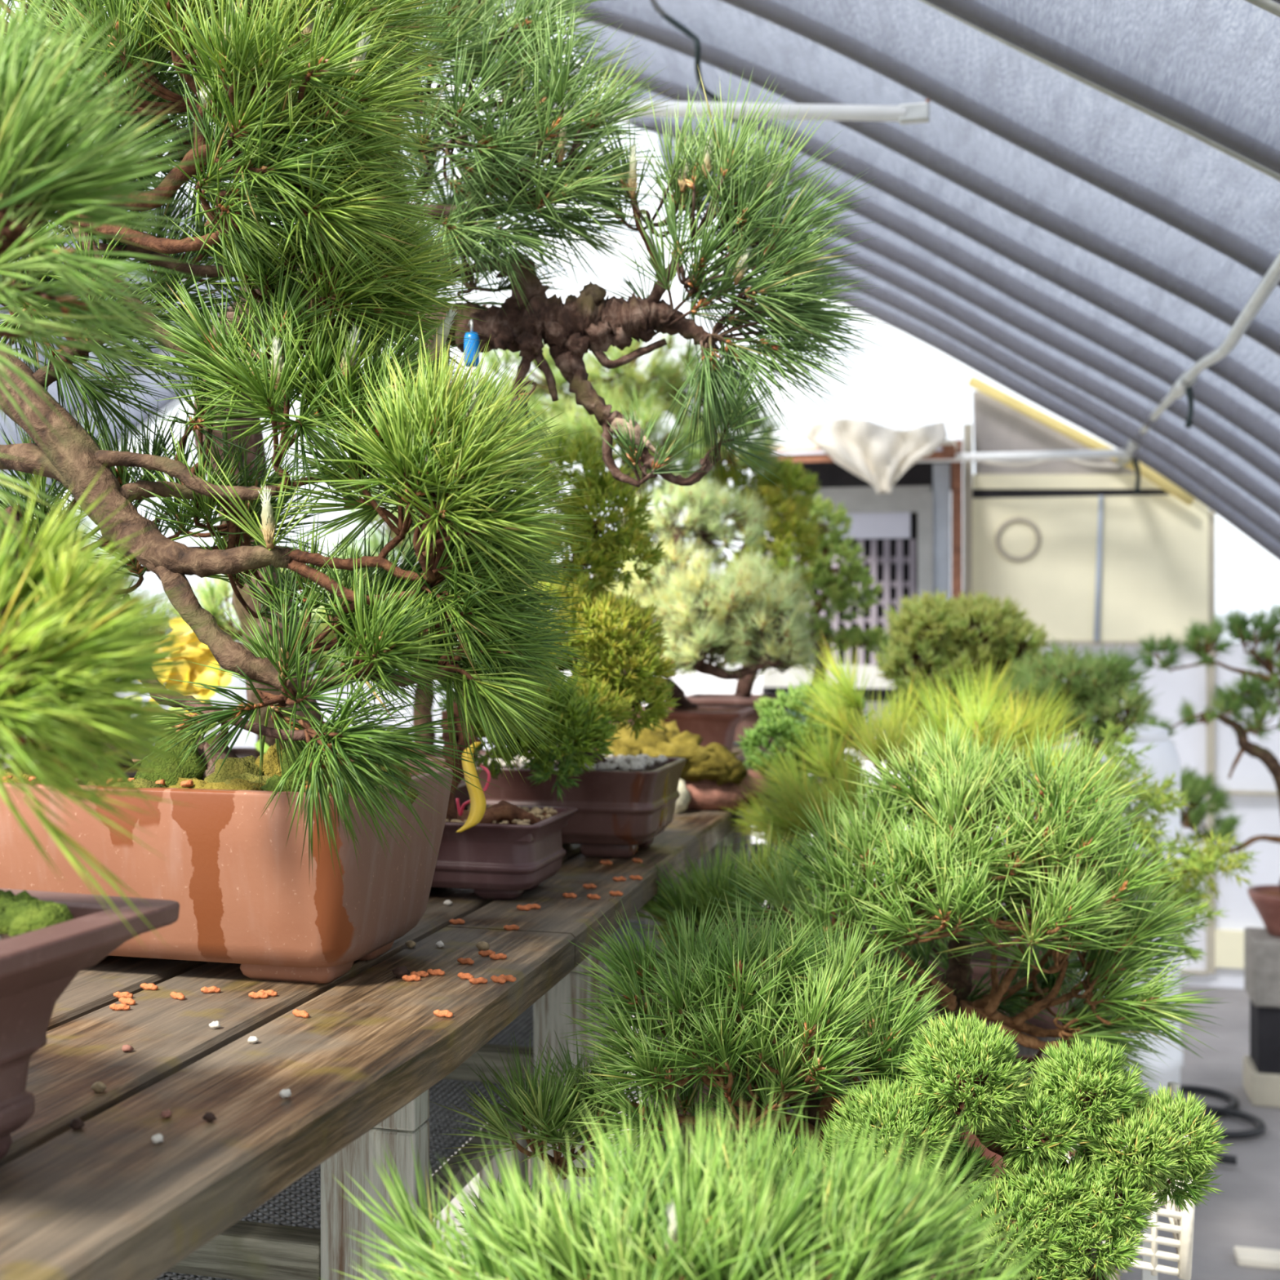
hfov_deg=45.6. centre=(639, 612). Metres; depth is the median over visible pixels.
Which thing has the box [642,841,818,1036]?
bonsai
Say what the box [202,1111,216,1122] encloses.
crumb
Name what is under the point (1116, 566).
wall panel
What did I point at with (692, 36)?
cable
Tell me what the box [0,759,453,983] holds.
pot
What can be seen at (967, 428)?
post
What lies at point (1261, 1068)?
concrete block
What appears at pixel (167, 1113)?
crumb
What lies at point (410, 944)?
crumb
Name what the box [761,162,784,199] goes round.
candle
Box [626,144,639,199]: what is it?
candle
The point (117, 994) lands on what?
fertilizer pellet
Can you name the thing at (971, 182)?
hoop
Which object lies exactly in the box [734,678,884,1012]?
bonsai
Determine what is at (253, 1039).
crumb
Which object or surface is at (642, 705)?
pot
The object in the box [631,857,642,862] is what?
fertilizer pellet
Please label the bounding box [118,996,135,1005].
fertilizer pellet
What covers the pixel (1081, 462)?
rope
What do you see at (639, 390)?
bonsai
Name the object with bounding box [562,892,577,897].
fertilizer pellet
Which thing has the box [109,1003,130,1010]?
fertilizer pellet
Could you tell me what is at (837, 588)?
bonsai
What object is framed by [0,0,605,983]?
bonsai
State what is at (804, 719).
pot
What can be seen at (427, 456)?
candle
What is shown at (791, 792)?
bonsai
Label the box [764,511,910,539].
blind
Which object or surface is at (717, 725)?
pot
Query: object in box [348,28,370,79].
candle
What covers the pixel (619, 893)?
fertilizer pellet
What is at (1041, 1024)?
trunk
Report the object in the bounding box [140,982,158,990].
fertilizer pellet
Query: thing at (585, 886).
fertilizer pellet
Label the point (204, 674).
leaf plant
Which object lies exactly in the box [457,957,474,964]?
fertilizer pellet
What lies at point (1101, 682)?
bonsai
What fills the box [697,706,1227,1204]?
bonsai
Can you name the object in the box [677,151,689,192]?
candle
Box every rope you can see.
[977,458,1119,468]
[1184,386,1194,427]
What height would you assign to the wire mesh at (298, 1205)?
0.876 m
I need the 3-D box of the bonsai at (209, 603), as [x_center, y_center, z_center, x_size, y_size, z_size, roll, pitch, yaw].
[-0.558,0.096,2.502,0.477,0.449,0.336,0,0,-2]
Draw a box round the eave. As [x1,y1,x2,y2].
[748,439,957,462]
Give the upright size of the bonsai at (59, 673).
0.686 m
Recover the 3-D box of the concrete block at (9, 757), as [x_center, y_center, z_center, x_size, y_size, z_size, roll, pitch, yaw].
[-0.823,0.237,2.101,0.250,0.165,0.140,0,0,14]
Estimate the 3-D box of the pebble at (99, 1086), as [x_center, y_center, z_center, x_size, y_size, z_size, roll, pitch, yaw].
[-0.361,0.317,1.018,0.010,0.008,0.008,0,0,31]
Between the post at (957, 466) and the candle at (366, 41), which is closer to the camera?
the candle at (366, 41)
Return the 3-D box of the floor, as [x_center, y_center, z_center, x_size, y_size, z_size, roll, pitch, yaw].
[-0.716,1.500,3.277,21.000,0.001,22.000,0,0,14]
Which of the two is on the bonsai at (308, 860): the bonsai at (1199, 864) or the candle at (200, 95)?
the candle at (200, 95)
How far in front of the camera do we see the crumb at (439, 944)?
1.46 m
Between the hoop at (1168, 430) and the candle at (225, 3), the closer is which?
the candle at (225, 3)
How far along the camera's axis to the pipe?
3.18 m
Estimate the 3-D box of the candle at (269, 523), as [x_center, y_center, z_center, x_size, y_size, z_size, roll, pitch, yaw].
[-0.295,-0.077,1.204,0.015,0.053,0.014,0,0,14]
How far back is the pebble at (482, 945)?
1.44 m
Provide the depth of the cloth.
5.88 m
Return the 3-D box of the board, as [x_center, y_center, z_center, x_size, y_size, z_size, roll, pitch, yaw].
[1.696,1.490,3.453,0.650,0.020,0.070,0,0,14]
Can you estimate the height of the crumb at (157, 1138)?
0.005 m
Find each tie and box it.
[195,94,931,124]
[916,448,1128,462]
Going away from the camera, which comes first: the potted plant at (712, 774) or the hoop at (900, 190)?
the potted plant at (712, 774)
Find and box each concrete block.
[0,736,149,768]
[1243,927,1279,1107]
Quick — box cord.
[1132,456,1140,493]
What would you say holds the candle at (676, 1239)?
on the bonsai at (717, 1221)
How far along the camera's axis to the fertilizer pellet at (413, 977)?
1.32 m
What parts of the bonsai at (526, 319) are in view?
bark knob, bark knob, bark knob, bark knob, bark knob, bark knob, bark knob, bark knob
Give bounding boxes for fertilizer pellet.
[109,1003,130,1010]
[113,991,133,999]
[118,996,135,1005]
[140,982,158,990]
[169,991,185,999]
[200,986,220,993]
[248,991,268,999]
[257,989,277,996]
[292,1008,309,1017]
[402,974,421,982]
[409,970,428,977]
[426,968,444,975]
[433,1008,453,1017]
[448,918,465,924]
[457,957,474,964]
[457,972,474,979]
[468,977,487,984]
[478,950,495,956]
[489,953,506,959]
[490,975,506,983]
[498,973,516,982]
[503,924,519,930]
[516,904,530,911]
[526,903,540,909]
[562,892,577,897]
[582,883,596,888]
[586,893,600,899]
[600,860,612,864]
[608,890,623,896]
[613,875,626,881]
[629,875,642,879]
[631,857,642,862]
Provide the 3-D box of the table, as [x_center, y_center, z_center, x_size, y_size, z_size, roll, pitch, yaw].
[0.359,1.100,2.225,0.591,0.800,3.010,0,0,14]
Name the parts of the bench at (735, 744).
rail, leg, rail, leg, leg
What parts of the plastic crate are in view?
corner rod, corner rod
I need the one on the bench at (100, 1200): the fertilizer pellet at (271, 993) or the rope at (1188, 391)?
the fertilizer pellet at (271, 993)
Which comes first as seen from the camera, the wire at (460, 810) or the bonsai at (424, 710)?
the wire at (460, 810)
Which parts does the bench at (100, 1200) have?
rail, leg, rail, leg, rail, leg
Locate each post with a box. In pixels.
[951,440,962,688]
[963,423,972,682]
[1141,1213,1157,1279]
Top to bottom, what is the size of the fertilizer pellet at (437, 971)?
0.006 m
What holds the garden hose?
on the floor
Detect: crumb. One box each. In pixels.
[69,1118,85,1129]
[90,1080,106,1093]
[121,1044,133,1052]
[151,1133,163,1143]
[160,1109,172,1117]
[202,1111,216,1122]
[208,1020,221,1029]
[247,1035,258,1044]
[279,1088,291,1098]
[392,965,409,978]
[404,940,416,947]
[435,940,444,947]
[443,899,452,906]
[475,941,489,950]
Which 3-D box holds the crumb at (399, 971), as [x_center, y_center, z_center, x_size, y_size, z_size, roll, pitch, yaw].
[-0.210,0.315,1.336,0.016,0.010,0.012,0,0,14]
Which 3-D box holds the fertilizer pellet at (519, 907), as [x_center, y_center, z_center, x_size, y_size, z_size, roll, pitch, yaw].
[-0.126,0.317,1.639,0.016,0.006,0.006,0,0,26]
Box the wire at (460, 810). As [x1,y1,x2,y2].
[455,764,490,816]
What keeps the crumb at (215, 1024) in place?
on the bench at (100, 1200)
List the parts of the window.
sill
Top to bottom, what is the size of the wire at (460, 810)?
0.057 m
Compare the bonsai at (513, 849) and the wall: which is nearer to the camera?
the bonsai at (513, 849)
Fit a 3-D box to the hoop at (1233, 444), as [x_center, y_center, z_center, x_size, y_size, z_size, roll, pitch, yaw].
[-0.725,-0.081,5.271,7.624,3.162,0.024,0,0,14]
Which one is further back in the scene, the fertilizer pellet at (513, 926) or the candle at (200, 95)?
the fertilizer pellet at (513, 926)
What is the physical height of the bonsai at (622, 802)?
0.566 m
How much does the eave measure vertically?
0.073 m
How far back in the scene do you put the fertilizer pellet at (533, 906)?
1.64 m
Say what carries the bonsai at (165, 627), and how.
on the bench at (100, 1200)
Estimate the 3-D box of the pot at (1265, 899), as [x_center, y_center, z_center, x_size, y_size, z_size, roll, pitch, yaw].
[2.001,0.928,4.700,0.236,0.135,0.236,0,0,14]
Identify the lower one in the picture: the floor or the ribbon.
the floor
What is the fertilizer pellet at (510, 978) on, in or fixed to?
on the bench at (100, 1200)
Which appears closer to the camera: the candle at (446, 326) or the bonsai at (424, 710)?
the candle at (446, 326)
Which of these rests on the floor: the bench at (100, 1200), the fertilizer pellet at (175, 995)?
the bench at (100, 1200)
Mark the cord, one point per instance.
(1135, 460)
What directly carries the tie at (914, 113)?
attached to the hoop at (1150, 206)
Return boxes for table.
[604,897,1120,1279]
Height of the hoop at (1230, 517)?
3.162 m
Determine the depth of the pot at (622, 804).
1.97 m
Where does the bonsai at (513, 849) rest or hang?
on the bench at (100, 1200)
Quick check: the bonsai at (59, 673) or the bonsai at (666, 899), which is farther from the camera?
the bonsai at (666, 899)
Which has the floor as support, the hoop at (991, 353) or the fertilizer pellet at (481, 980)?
the hoop at (991, 353)
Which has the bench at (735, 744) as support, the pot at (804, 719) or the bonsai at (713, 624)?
the bonsai at (713, 624)
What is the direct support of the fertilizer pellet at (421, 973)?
on the bench at (100, 1200)
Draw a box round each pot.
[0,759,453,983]
[0,888,179,1159]
[231,746,257,758]
[367,748,497,779]
[431,804,577,899]
[453,779,470,810]
[475,755,686,858]
[609,705,646,724]
[636,706,755,752]
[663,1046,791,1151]
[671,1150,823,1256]
[685,693,788,746]
[786,693,824,726]
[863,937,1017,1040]
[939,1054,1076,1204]
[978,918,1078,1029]
[1247,884,1279,937]
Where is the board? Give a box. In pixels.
[1234,1245,1279,1269]
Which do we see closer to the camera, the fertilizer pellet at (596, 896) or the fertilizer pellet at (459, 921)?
the fertilizer pellet at (459, 921)
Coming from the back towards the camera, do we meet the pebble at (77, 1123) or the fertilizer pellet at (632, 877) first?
the fertilizer pellet at (632, 877)
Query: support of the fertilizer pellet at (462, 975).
on the bench at (100, 1200)
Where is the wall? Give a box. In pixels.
[35,240,1279,988]
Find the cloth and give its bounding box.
[804,417,947,493]
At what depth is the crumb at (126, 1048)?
1.11 m
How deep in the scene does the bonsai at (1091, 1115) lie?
1.27 m
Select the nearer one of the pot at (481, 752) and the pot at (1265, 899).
the pot at (481, 752)
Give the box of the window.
[761,462,951,720]
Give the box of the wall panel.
[972,484,1208,644]
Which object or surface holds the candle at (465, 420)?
on the bonsai at (308, 860)
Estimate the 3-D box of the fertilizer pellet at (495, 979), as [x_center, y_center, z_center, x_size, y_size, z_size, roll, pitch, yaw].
[-0.123,0.317,1.319,0.016,0.007,0.006,0,0,40]
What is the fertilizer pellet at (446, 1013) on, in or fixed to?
on the bench at (100, 1200)
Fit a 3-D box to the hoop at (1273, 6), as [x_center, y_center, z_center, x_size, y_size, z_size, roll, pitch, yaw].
[-1.459,-0.081,2.382,7.624,3.162,0.024,0,0,14]
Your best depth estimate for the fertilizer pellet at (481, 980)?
1.31 m
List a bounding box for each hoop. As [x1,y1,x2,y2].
[0,132,1279,482]
[0,204,1279,536]
[46,234,1279,557]
[103,0,1279,356]
[144,174,1279,511]
[158,35,1279,407]
[161,84,1279,447]
[720,0,1279,284]
[919,0,1279,182]
[1244,0,1279,17]
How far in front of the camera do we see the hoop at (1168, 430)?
5.22 m
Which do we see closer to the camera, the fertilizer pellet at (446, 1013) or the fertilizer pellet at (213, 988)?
the fertilizer pellet at (446, 1013)
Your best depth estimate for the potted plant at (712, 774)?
2.45 m
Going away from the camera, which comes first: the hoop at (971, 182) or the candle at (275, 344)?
the candle at (275, 344)
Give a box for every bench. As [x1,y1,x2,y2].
[0,808,751,1279]
[480,726,859,1128]
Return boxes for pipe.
[1113,252,1279,469]
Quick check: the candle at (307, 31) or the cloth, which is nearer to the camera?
the candle at (307, 31)
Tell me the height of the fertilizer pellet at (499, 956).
0.006 m
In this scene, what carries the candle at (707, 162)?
on the bonsai at (526, 319)
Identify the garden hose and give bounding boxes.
[1180,1084,1266,1164]
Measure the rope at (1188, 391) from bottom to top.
0.102 m
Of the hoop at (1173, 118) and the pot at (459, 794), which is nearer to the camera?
the pot at (459, 794)
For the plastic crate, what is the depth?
1.61 m
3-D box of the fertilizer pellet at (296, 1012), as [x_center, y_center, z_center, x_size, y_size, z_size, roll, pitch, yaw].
[-0.269,0.318,1.206,0.016,0.006,0.006,0,0,32]
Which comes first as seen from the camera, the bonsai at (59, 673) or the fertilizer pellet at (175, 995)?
the bonsai at (59, 673)
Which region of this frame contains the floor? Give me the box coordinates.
[429,985,1279,1279]
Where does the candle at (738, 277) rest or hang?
on the bonsai at (526, 319)
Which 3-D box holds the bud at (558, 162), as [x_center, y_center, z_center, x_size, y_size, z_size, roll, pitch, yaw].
[-0.083,-0.512,1.620,0.016,0.074,0.014,0,0,14]
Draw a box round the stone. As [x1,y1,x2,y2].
[674,778,690,813]
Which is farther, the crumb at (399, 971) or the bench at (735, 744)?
the bench at (735, 744)
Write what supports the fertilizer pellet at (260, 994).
on the bench at (100, 1200)
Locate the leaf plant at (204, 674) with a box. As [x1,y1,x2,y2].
[131,617,269,753]
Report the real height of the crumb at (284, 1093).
0.006 m
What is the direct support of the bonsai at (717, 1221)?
on the table
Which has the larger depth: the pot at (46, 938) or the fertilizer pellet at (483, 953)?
the fertilizer pellet at (483, 953)
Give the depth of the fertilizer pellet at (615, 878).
1.81 m
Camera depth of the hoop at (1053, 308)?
4.30 m
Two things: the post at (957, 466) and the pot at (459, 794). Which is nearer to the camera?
the pot at (459, 794)
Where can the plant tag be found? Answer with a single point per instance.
(475, 336)
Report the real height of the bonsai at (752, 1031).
0.440 m
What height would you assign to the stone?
0.061 m
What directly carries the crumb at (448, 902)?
on the bench at (100, 1200)
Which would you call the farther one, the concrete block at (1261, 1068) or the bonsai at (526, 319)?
the concrete block at (1261, 1068)
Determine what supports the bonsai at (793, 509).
on the bench at (735, 744)
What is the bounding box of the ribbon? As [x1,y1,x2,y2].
[456,742,486,832]
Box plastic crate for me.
[1025,1071,1195,1279]
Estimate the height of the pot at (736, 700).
0.118 m
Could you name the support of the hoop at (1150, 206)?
on the floor
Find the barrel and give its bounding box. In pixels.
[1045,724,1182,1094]
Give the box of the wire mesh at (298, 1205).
[154,920,645,1279]
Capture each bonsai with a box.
[0,0,230,1159]
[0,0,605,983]
[1,485,178,649]
[151,537,414,758]
[193,0,894,810]
[314,477,570,779]
[316,1075,1062,1279]
[430,671,577,899]
[430,884,980,1256]
[435,428,686,858]
[452,1007,1233,1279]
[461,332,795,724]
[595,467,826,752]
[625,817,816,1151]
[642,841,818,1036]
[685,448,828,746]
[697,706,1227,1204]
[715,630,1142,1040]
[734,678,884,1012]
[786,492,893,726]
[871,587,1065,922]
[978,718,1261,1029]
[990,635,1164,915]
[1132,600,1279,937]
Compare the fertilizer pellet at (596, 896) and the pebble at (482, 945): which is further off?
the fertilizer pellet at (596, 896)
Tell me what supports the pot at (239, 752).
on the bonsai at (209, 603)
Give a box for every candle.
[196,83,212,109]
[221,1,237,52]
[257,484,277,548]
[269,336,284,389]
[299,1,316,44]
[340,323,361,377]
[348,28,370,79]
[418,453,430,467]
[423,305,457,367]
[461,376,479,433]
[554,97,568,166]
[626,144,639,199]
[660,1198,686,1260]
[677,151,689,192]
[701,136,712,179]
[733,245,753,285]
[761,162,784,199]
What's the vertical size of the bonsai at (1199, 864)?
0.523 m
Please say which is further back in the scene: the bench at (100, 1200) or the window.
the window
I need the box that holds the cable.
[649,0,720,102]
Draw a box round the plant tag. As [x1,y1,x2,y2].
[463,319,479,367]
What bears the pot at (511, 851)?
on the bonsai at (513, 849)
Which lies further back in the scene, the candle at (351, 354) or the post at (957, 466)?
the post at (957, 466)
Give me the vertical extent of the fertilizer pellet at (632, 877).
0.006 m
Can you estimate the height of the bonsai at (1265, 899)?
1.076 m
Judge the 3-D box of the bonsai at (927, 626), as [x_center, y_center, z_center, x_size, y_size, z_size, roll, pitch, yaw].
[0.761,0.320,3.495,0.459,0.761,0.275,0,0,-2]
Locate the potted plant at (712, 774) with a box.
[595,719,777,812]

